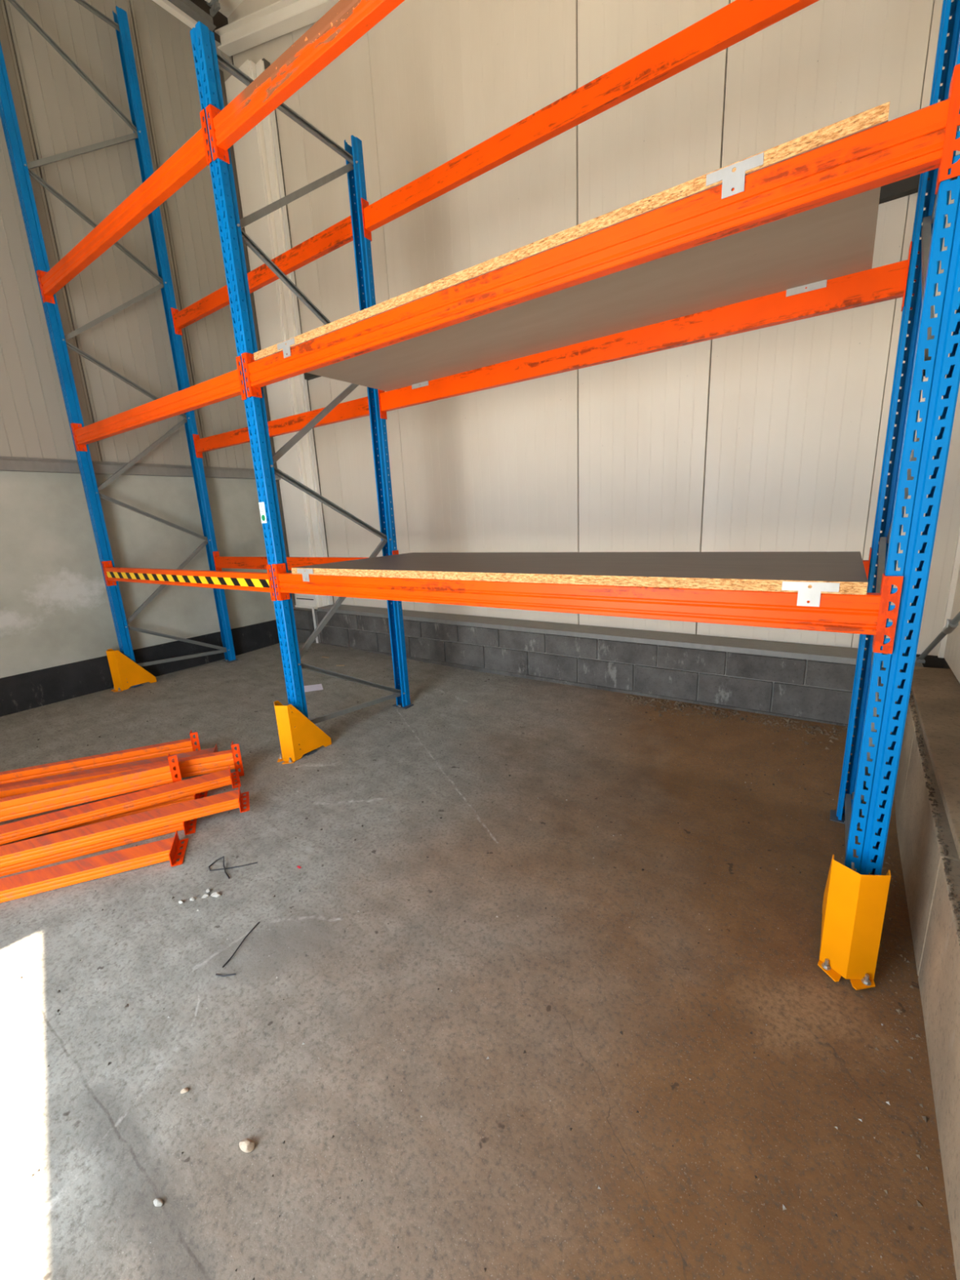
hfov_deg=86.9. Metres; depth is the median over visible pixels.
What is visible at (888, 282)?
beam
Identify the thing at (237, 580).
beam
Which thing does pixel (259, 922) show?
wire offcut
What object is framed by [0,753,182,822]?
beam
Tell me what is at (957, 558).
trim
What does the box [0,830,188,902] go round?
beam
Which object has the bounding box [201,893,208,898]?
chip
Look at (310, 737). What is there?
guard
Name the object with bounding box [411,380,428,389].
clip
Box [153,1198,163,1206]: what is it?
stone
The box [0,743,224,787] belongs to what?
beam
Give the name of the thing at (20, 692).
baseboard
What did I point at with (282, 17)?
beam
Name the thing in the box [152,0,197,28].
channel
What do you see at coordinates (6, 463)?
trim
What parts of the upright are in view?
plate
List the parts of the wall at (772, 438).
wall panel, wall panel, wall panel, wall panel, wall panel, wall panel, wall panel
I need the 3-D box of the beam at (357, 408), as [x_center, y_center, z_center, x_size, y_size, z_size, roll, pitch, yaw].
[-1.872,-1.894,4.545,2.693,0.230,0.067,7,17,34]
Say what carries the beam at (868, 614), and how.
attached to the frame at (206, 60)
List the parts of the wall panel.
plate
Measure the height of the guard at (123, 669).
0.400 m
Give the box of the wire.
[208,856,257,879]
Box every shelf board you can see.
[253,101,889,391]
[291,551,867,595]
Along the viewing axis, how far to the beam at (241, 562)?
5.07 m
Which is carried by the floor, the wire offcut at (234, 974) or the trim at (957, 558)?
the wire offcut at (234, 974)
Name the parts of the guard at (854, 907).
plate, plate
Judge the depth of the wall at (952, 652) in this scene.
2.95 m
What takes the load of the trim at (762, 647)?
attached to the wall at (772, 438)
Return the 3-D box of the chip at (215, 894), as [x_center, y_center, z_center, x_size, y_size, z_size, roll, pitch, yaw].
[-1.147,1.106,2.201,0.044,0.016,0.026,0,14,12]
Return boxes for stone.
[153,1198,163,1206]
[180,1087,188,1093]
[239,1137,254,1152]
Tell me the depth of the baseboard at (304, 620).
6.39 m
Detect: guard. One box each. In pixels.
[106,648,156,692]
[273,700,331,764]
[817,854,890,990]
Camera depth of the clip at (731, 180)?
1.47 m
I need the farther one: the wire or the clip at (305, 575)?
the clip at (305, 575)
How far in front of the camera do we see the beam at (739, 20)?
2.53 m
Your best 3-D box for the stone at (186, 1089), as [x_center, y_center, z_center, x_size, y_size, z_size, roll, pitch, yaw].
[-0.844,1.287,1.449,0.022,0.012,0.014,-5,14,-10]
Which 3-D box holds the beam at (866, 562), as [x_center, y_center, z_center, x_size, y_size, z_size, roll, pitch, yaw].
[0.563,-0.453,3.186,3.078,0.230,0.067,7,17,34]
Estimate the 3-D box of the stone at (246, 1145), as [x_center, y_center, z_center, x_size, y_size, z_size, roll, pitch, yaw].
[-0.604,1.306,1.312,0.042,0.022,0.026,3,15,23]
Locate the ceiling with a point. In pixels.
(227, 7)
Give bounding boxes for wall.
[0,0,275,678]
[227,0,959,668]
[943,565,959,683]
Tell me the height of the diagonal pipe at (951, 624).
0.641 m
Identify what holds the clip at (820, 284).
attached to the beam at (888, 282)
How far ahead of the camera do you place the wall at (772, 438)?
3.82 m
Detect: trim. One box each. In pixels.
[0,456,280,479]
[218,68,295,607]
[317,604,888,666]
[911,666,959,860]
[937,528,959,657]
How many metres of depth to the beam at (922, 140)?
1.59 m
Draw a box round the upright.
[829,0,959,967]
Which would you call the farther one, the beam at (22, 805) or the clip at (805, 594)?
the beam at (22, 805)
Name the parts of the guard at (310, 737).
plate, plate, plate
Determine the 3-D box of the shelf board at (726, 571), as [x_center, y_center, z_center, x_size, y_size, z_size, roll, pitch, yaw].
[0.314,-0.407,2.727,2.800,0.038,1.095,7,17,34]
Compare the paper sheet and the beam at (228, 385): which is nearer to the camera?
the beam at (228, 385)
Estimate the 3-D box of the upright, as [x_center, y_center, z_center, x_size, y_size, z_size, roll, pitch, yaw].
[1.476,-1.427,1.607,0.150,5.068,1.090,7,17,34]
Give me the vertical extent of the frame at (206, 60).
4.014 m
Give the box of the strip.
[311,607,318,643]
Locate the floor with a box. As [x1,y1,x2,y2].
[0,640,956,1279]
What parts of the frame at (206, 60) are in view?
plate, plate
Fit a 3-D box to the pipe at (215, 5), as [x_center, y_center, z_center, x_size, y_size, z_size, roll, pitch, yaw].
[-3.706,-5.784,3.235,0.140,0.390,4.060,7,17,34]
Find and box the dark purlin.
[168,0,216,31]
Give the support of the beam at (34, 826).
on the beam at (199, 795)
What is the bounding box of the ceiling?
[218,0,243,17]
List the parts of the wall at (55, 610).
wall panel, wall panel, wall panel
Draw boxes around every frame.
[0,0,238,688]
[190,21,413,755]
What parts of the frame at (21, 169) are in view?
plate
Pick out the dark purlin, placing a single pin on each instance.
(188, 7)
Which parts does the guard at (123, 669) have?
plate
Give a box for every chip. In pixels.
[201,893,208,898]
[210,892,220,897]
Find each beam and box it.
[0,729,200,784]
[0,741,244,798]
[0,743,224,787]
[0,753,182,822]
[0,764,240,844]
[0,783,249,867]
[0,817,196,876]
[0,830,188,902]
[36,108,212,303]
[39,790,208,835]
[70,355,246,451]
[101,560,275,600]
[170,215,358,335]
[192,396,374,457]
[205,0,404,164]
[213,551,368,570]
[214,0,339,56]
[241,63,959,398]
[271,563,903,653]
[360,0,819,241]
[377,241,919,419]
[392,546,877,585]
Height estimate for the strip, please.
0.485 m
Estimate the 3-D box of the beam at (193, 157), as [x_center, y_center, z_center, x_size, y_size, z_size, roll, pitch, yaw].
[-2.518,-2.795,3.457,2.693,0.230,0.067,7,17,34]
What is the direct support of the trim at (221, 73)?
attached to the wall at (55, 610)
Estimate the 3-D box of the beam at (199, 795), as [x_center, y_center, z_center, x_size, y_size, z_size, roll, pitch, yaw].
[-2.527,1.027,2.670,1.940,0.062,0.220,-8,15,-21]
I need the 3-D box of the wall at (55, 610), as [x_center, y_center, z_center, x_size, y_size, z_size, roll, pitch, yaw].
[-5.064,-2.212,2.766,0.254,6.950,9.312,7,17,34]
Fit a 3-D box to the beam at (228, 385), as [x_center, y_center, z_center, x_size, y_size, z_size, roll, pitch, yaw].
[-2.460,-1.661,3.732,2.693,0.230,0.067,7,17,34]
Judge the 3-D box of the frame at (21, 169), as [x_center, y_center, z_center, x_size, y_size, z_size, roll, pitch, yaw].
[-3.304,-2.528,4.758,0.150,5.929,1.090,7,17,34]
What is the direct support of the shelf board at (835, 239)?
on the beam at (922, 140)
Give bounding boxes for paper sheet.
[303,684,323,692]
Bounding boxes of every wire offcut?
[215,973,235,977]
[222,921,259,967]
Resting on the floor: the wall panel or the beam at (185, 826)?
the beam at (185, 826)
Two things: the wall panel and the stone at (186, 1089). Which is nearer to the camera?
the stone at (186, 1089)
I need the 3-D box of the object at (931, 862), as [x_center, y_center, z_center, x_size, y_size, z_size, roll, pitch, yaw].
[0.938,1.173,0.769,0.285,0.733,5.996,7,17,34]
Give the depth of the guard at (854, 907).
1.64 m
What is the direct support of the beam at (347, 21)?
attached to the frame at (206, 60)
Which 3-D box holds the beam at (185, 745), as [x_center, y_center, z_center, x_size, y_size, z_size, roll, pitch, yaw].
[-2.802,0.847,3.114,1.940,0.220,0.062,-8,15,-21]
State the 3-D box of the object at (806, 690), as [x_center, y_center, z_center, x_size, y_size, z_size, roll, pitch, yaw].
[0.179,0.178,4.986,6.290,0.650,0.263,7,17,34]
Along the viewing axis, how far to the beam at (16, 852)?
2.56 m
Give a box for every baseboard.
[0,619,279,716]
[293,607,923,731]
[293,608,315,643]
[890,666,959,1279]
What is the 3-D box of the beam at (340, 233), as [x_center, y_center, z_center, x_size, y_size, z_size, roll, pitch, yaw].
[-1.929,-3.020,4.271,2.693,0.230,0.067,7,17,34]
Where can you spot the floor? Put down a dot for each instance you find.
(538, 989)
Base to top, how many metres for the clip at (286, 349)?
0.076 m
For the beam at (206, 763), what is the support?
on the floor
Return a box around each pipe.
[204,0,220,17]
[915,611,959,663]
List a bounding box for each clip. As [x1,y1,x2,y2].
[276,337,294,358]
[297,568,313,582]
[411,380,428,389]
[706,152,764,199]
[782,581,839,606]
[786,279,826,297]
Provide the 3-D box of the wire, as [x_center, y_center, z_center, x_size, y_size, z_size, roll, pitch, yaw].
[-1.168,1.057,2.383,0.199,0.021,0.130,4,15,26]

